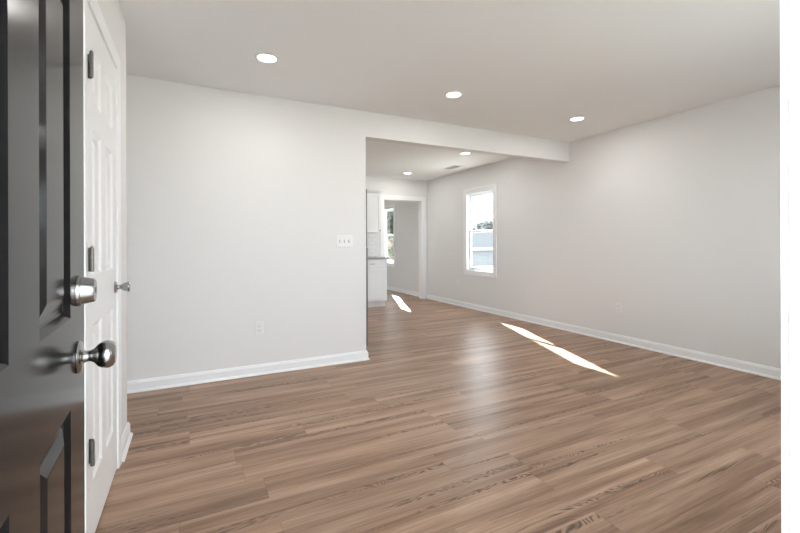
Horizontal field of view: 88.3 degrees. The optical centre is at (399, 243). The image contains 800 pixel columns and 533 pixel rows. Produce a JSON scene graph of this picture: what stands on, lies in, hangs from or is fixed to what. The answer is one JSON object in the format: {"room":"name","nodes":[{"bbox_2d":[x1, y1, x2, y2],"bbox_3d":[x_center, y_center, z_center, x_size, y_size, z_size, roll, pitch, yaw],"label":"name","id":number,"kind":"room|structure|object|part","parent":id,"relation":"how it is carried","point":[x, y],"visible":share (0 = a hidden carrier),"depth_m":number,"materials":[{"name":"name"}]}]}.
{"room":"empty living room","nodes":[
{"label":"empty living room","id":0,"kind":"room"},
{"bbox_2d":[97,0,126,433],"bbox_3d":[-1.388,-0.081,1.086,0.801,2.470,2.680,0,0,-27],"label":"wall","id":1,"kind":"structure","parent":0,"point":[111,10],"depth_m":2.33,"materials":[{"name":"white paint"}]},
{"bbox_2d":[83,0,121,532],"bbox_3d":[-1.339,0.093,1.784,0.116,2.122,0.821,0,0,-27],"label":"door frame","id":2,"kind":"structure","parent":1,"relation":"attached to","point":[93,5],"depth_m":1.59,"materials":[{"name":"white paint"}]},
{"bbox_2d":[88,6,129,532],"bbox_3d":[-1.279,0.125,1.800,0.099,2.034,0.696,0,0,-27],"label":"door","id":3,"kind":"structure","parent":1,"relation":"in","point":[102,313],"depth_m":1.76,"materials":[{"name":"white paint"}]},
{"bbox_3d":[-1.252,-0.664,1.672,0.035,0.215,0.180,0,0,-27],"label":"panel","id":4,"kind":"part","parent":3,"relation":"part of","materials":[{"name":"white paint"}]},
{"bbox_3d":[-1.251,-0.161,1.672,0.035,0.570,0.180,0,0,-27],"label":"panel","id":5,"kind":"part","parent":3,"relation":"part of","materials":[{"name":"white paint"}]},
{"bbox_3d":[-1.249,0.616,1.672,0.035,0.605,0.180,0,0,-27],"label":"panel","id":6,"kind":"part","parent":3,"relation":"part of","materials":[{"name":"white paint"}]},
{"bbox_3d":[-1.379,-0.663,1.923,0.035,0.215,0.180,0,0,-27],"label":"panel","id":7,"kind":"part","parent":3,"relation":"part of","materials":[{"name":"white paint"}]},
{"bbox_3d":[-1.377,-0.161,1.923,0.035,0.570,0.180,0,0,-27],"label":"panel","id":8,"kind":"part","parent":3,"relation":"part of","materials":[{"name":"white paint"}]},
{"bbox_3d":[-1.375,0.617,1.923,0.035,0.605,0.180,0,0,-27],"label":"panel","id":9,"kind":"part","parent":3,"relation":"part of","materials":[{"name":"white paint"}]},
{"bbox_3d":[-1.397,0.217,2.075,0.064,0.060,0.060,0,0,-27],"label":"knob","id":10,"kind":"part","parent":3,"relation":"part of","materials":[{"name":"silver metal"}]},
{"bbox_2d":[122,422,132,461],"bbox_3d":[-1.909,1.111,2.154,0.828,0.090,0.354,0,0,-27],"label":"baseboard","id":11,"kind":"structure","parent":1,"relation":"attached to","point":[127,435],"depth_m":2.33,"materials":[{"name":"white paint"}]},
{"bbox_2d":[126,75,568,380],"bbox_3d":[-0.290,-0.084,4.189,5.560,2.470,0.120,0,0,-27],"label":"wall","id":12,"kind":"structure","parent":0,"point":[237,203],"depth_m":3.59,"materials":[{"name":"white paint"}]},
{"bbox_2d":[127,350,369,393],"bbox_3d":[-1.546,1.110,3.538,2.723,0.090,0.147,0,0,-27],"label":"baseboard","id":13,"kind":"structure","parent":12,"relation":"attached to","point":[149,384],"depth_m":3.55,"materials":[{"name":"white paint"}]},
{"bbox_2d":[255,321,263,334],"bbox_3d":[-1.240,0.745,3.636,0.070,0.114,0.009,0,0,-27],"label":"wall outlet","id":14,"kind":"object","parent":12,"relation":"attached to","point":[259,326],"visible":1,"depth_m":3.63,"materials":[{"name":"white plastic"}]},
{"bbox_2d":[336,235,351,246],"bbox_3d":[-0.538,-0.024,3.989,0.162,0.114,0.014,0,0,-27],"label":"light switch","id":15,"kind":"object","parent":12,"relation":"attached to","point":[341,240],"visible":1,"depth_m":3.99,"materials":[{"name":"white plastic"}]},
{"bbox_2d":[366,176,427,298],"bbox_3d":[-1.930,-0.079,7.439,5.560,2.470,0.120,0,0,-27],"label":"wall","id":16,"kind":"structure","parent":0,"point":[390,186],"depth_m":8.35,"materials":[{"name":"white paint"}]},
{"bbox_2d":[367,233,375,255],"bbox_3d":[-0.765,0.020,7.955,0.655,0.455,0.008,0,0,-27],"label":"backsplash","id":17,"kind":"structure","parent":16,"relation":"attached to","point":[371,237],"depth_m":8.06,"materials":[{"name":"white tile"}]},
{"bbox_2d":[367,189,382,232],"bbox_3d":[-0.679,-0.611,7.814,0.635,0.805,0.340,0,0,-27],"label":"upper cabinet","id":18,"kind":"object","parent":16,"relation":"attached to","point":[373,196],"visible":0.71,"depth_m":7.76,"materials":[{"name":"white paint"}]},
{"bbox_3d":[-0.680,-0.983,7.814,0.635,0.060,0.340,0,0,-27],"label":"crown moulding","id":19,"kind":"part","parent":18,"relation":"part of","materials":[{"name":"white paint"}]},
{"bbox_2d":[380,195,425,298],"bbox_3d":[0.047,0.088,8.427,1.036,2.123,0.138,0,0,-27],"label":"door frame","id":20,"kind":"structure","parent":16,"relation":"attached to","point":[422,200],"depth_m":8.57,"materials":[{"name":"white paint"}]},
{"bbox_2d":[95,290,781,532],"bbox_3d":[-1.161,1.214,5.839,5.805,0.120,11.245,0,0,-27],"label":"floor","id":21,"kind":"structure","parent":0,"point":[457,419],"depth_m":2.40,"materials":[{"name":"brown wood"}]},
{"bbox_2d":[366,189,367,349],"bbox_3d":[-0.807,0.292,4.446,0.785,1.720,0.735,0,0,-27],"label":"refrigerator","id":22,"kind":"object","parent":21,"relation":"on","point":[366,189],"visible":0.05,"depth_m":4.27,"materials":[{"name":"grey metal"}]},
{"bbox_3d":[-0.528,-0.267,4.587,0.054,0.602,0.735,0,0,-27],"label":"freezer door","id":23,"kind":"part","parent":22,"relation":"part of","materials":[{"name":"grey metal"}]},
{"bbox_3d":[-0.523,0.549,4.589,0.060,1.025,0.735,0,0,-27],"label":"fridge door","id":24,"kind":"part","parent":22,"relation":"part of","materials":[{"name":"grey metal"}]},
{"bbox_2d":[368,259,386,306],"bbox_3d":[-0.634,0.716,7.665,0.605,0.872,0.638,0,0,-27],"label":"base cabinet","id":25,"kind":"object","parent":21,"relation":"on","point":[377,268],"visible":0.52,"depth_m":7.47,"materials":[{"name":"white paint"}]},
{"bbox_3d":[-0.509,0.366,7.416,0.593,0.140,0.019,0,0,-27],"label":"drawer","id":26,"kind":"part","parent":25,"relation":"part of","materials":[{"name":"white paint"}]},
{"bbox_3d":[-0.508,0.744,7.416,0.593,0.565,0.019,0,0,-27],"label":"door","id":27,"kind":"part","parent":25,"relation":"part of","materials":[{"name":"white paint"}]},
{"bbox_2d":[368,256,388,258],"bbox_3d":[-0.629,0.263,7.672,0.643,0.033,0.635,0,0,-27],"label":"countertop","id":28,"kind":"structure","parent":25,"relation":"on","point":[369,257],"depth_m":7.46,"materials":[{"name":"grey stone"}]},
{"bbox_2d":[119,0,779,180],"bbox_3d":[-1.164,-1.391,5.830,5.805,0.150,11.265,0,0,-27],"label":"ceiling","id":29,"kind":"structure","parent":0,"point":[520,67],"depth_m":2.90,"materials":[{"name":"white paint"}]},
{"bbox_2d":[254,52,278,62],"bbox_3d":[-0.944,-1.314,2.920,0.168,0.006,0.168,0,0,-27],"label":"recessed light","id":30,"kind":"object","parent":29,"relation":"in","point":[264,57],"visible":1,"depth_m":2.91,"materials":[{"name":"white plastic"}]},
{"bbox_2d":[258,55,275,61],"bbox_3d":[-0.944,-1.314,2.920,0.125,0.004,0.125,0,0,-27],"label":"diffuser","id":31,"kind":"object","parent":30,"relation":"attached to","point":[262,58],"depth_m":2.92,"materials":[{"name":"white"}]},
{"bbox_2d":[444,165,461,168],"bbox_3d":[0.920,-1.318,7.110,0.160,0.010,0.330,0,0,-27],"label":"ceiling vent","id":32,"kind":"object","parent":29,"relation":"in","point":[454,166],"visible":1,"depth_m":7.10,"materials":[{"name":"white plastic"}]},
{"bbox_2d":[444,91,462,97],"bbox_3d":[0.474,-1.318,3.647,0.168,0.006,0.168,0,0,-27],"label":"recessed light","id":33,"kind":"object","parent":29,"relation":"in","point":[452,94],"visible":1,"depth_m":3.64,"materials":[{"name":"white plastic"}]},
{"bbox_2d":[447,92,460,96],"bbox_3d":[0.474,-1.319,3.647,0.125,0.004,0.125,0,0,-27],"label":"diffuser","id":34,"kind":"object","parent":33,"relation":"attached to","point":[449,94],"depth_m":3.64,"materials":[{"name":"white"}]},
{"bbox_2d":[568,116,585,120],"bbox_3d":[1.875,-1.323,4.366,0.168,0.006,0.168,0,0,-27],"label":"recessed light","id":35,"kind":"object","parent":29,"relation":"in","point":[577,118],"visible":1,"depth_m":4.35,"materials":[{"name":"white plastic"}]},
{"bbox_2d":[571,117,582,120],"bbox_3d":[1.875,-1.323,4.366,0.125,0.004,0.125,0,0,-27],"label":"diffuser","id":36,"kind":"object","parent":35,"relation":"attached to","point":[573,118],"depth_m":4.35,"materials":[{"name":"white"}]},
{"bbox_2d":[384,85,780,368],"bbox_3d":[1.393,-0.089,7.120,0.085,2.470,11.265,0,0,-27],"label":"wall","id":37,"kind":"structure","parent":0,"point":[674,219],"depth_m":4.50,"materials":[{"name":"white paint"}]},
{"bbox_2d":[384,204,395,266],"bbox_3d":[-0.249,-0.203,10.433,0.178,1.531,0.898,0,0,-27],"label":"window","id":38,"kind":"structure","parent":37,"relation":"in","point":[391,207],"depth_m":10.37,"materials":[{"name":"white paint"}]},
{"bbox_3d":[-0.221,-0.203,10.447,0.055,1.339,0.706,0,0,-27],"label":"frame","id":39,"kind":"part","parent":38,"relation":"part of","materials":[{"name":"white plastic"}]},
{"bbox_3d":[-0.214,-0.526,10.451,0.020,0.666,0.678,0,0,-27],"label":"sash","id":40,"kind":"part","parent":38,"relation":"part of","materials":[{"name":"white plastic"}]},
{"bbox_3d":[-0.232,0.110,10.441,0.020,0.686,0.678,0,0,-27],"label":"sash","id":41,"kind":"part","parent":38,"relation":"part of","materials":[{"name":"white plastic"}]},
{"bbox_2d":[387,286,418,296],"bbox_3d":[-0.307,1.106,10.368,0.027,0.090,3.610,0,0,-27],"label":"baseboard","id":42,"kind":"structure","parent":37,"relation":"attached to","point":[400,290],"depth_m":9.60,"materials":[{"name":"white paint"}]},
{"bbox_2d":[463,184,496,277],"bbox_3d":[1.410,-0.208,7.098,0.133,1.531,0.898,0,0,-27],"label":"window","id":43,"kind":"structure","parent":37,"relation":"in","point":[468,194],"depth_m":7.25,"materials":[{"name":"white paint"}]},
{"bbox_3d":[1.421,-0.208,7.103,0.055,1.339,0.706,0,0,-27],"label":"frame","id":44,"kind":"part","parent":43,"relation":"part of","materials":[{"name":"white plastic"}]},
{"bbox_3d":[1.427,-0.530,7.107,0.020,0.666,0.678,0,0,-27],"label":"sash","id":45,"kind":"part","parent":43,"relation":"part of","materials":[{"name":"white plastic"}]},
{"bbox_3d":[1.410,0.105,7.097,0.020,0.686,0.678,0,0,-27],"label":"sash","id":46,"kind":"part","parent":43,"relation":"part of","materials":[{"name":"white plastic"}]},
{"bbox_2d":[427,294,780,379],"bbox_3d":[2.191,1.098,5.421,0.027,0.090,7.195,0,0,-27],"label":"baseboard","id":47,"kind":"structure","parent":37,"relation":"attached to","point":[757,369],"depth_m":4.53,"materials":[{"name":"white paint"}]},
{"bbox_2d":[616,303,621,312],"bbox_3d":[2.531,0.743,4.766,0.009,0.114,0.070,0,0,-27],"label":"wall outlet","id":48,"kind":"object","parent":37,"relation":"attached to","point":[618,305],"visible":1,"depth_m":4.76,"materials":[{"name":"white plastic"}]},
{"bbox_3d":[1.304,-0.089,0.855,5.720,2.470,0.160,0,0,-27],"label":"wall","id":49,"kind":"structure","parent":0,"visible":0},
{"bbox_2d":[0,0,116,532],"bbox_3d":[-0.526,0.125,0.540,0.182,2.037,0.950,0,0,-29],"label":"door","id":50,"kind":"structure","parent":49,"relation":"in","point":[45,290],"depth_m":0.66,"materials":[{"name":"black paint"}]},
{"bbox_3d":[-0.447,-0.177,0.397,0.044,0.654,0.230,0,0,-29],"label":"panel","id":51,"kind":"part","parent":50,"relation":"part of","materials":[{"name":"black paint"}]},
{"bbox_3d":[-0.444,0.622,0.397,0.044,0.578,0.230,0,0,-29],"label":"panel","id":52,"kind":"part","parent":50,"relation":"part of","materials":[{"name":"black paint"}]},
{"bbox_3d":[-0.628,-0.176,0.720,0.044,0.654,0.230,0,0,-29],"label":"panel","id":53,"kind":"part","parent":50,"relation":"part of","materials":[{"name":"black paint"}]},
{"bbox_3d":[-0.625,0.623,0.720,0.044,0.578,0.230,0,0,-29],"label":"panel","id":54,"kind":"part","parent":50,"relation":"part of","materials":[{"name":"black paint"}]},
{"bbox_3d":[-0.669,0.246,0.910,0.069,0.069,0.069,0,0,-29],"label":"knob","id":55,"kind":"part","parent":50,"relation":"part of","materials":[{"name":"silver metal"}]},
{"bbox_2d":[780,0,799,532],"bbox_3d":[0.133,0.073,0.261,1.125,2.154,0.196,0,0,-27],"label":"door frame","id":56,"kind":"structure","parent":49,"relation":"attached to","point":[789,9],"depth_m":0.54,"materials":[{"name":"white paint"}]},
{"bbox_3d":[0.093,0.073,0.341,1.125,2.154,0.016,0,0,-27],"label":"casing","id":57,"kind":"part","parent":56,"relation":"part of","materials":[{"name":"white paint"}]},
{"bbox_3d":[0.522,0.073,0.528,0.002,0.058,0.035,0,0,-27],"label":"strike plate","id":58,"kind":"part","parent":56,"relation":"part of","materials":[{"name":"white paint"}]},
{"bbox_3d":[0.523,0.213,0.528,0.002,0.058,0.035,0,0,-27],"label":"strike plate","id":59,"kind":"part","parent":56,"relation":"part of","materials":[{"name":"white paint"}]},
{"label":"outside","id":60,"kind":"structure","parent":0,"visible":0},
{"bbox_2d":[472,265,492,268],"bbox_3d":[-4.591,1.764,31.287,140.000,0.300,180.000,0,0,-27],"label":"ground","id":61,"kind":"structure","parent":60,"point":[484,266],"depth_m":28.64,"materials":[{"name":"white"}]},
{"bbox_2d":[387,211,393,260],"bbox_3d":[-0.372,-0.336,18.059,3.113,3.896,3.169,0,0,-27],"label":"leafy tree","id":62,"kind":"object","parent":61,"relation":"on","point":[389,213],"visible":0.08,"depth_m":17.77,"materials":[{"name":"green plant"}]},
{"bbox_2d":[387,238,393,259],"bbox_3d":[0.685,0.404,14.643,2.566,2.416,2.305,0,0,-27],"label":"leafy bush","id":63,"kind":"object","parent":61,"relation":"on","point":[388,249],"visible":0.02,"depth_m":14.63,"materials":[{"name":"green plant"}]},
{"bbox_2d":[472,232,492,265],"bbox_3d":[7.927,0.326,33.666,10.140,2.500,5.840,0,0,-27],"label":"outbuilding","id":64,"kind":"structure","parent":61,"relation":"on","point":[482,242],"depth_m":30.08,"materials":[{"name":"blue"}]},
{"bbox_2d":[475,216,492,229],"bbox_3d":[9.423,-0.781,45.754,3.000,4.722,3.228,0,0,-27],"label":"leafy tree","id":65,"kind":"object","parent":61,"relation":"on","point":[488,224],"visible":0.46,"depth_m":45.28,"materials":[{"name":"green plant"}]}
]}

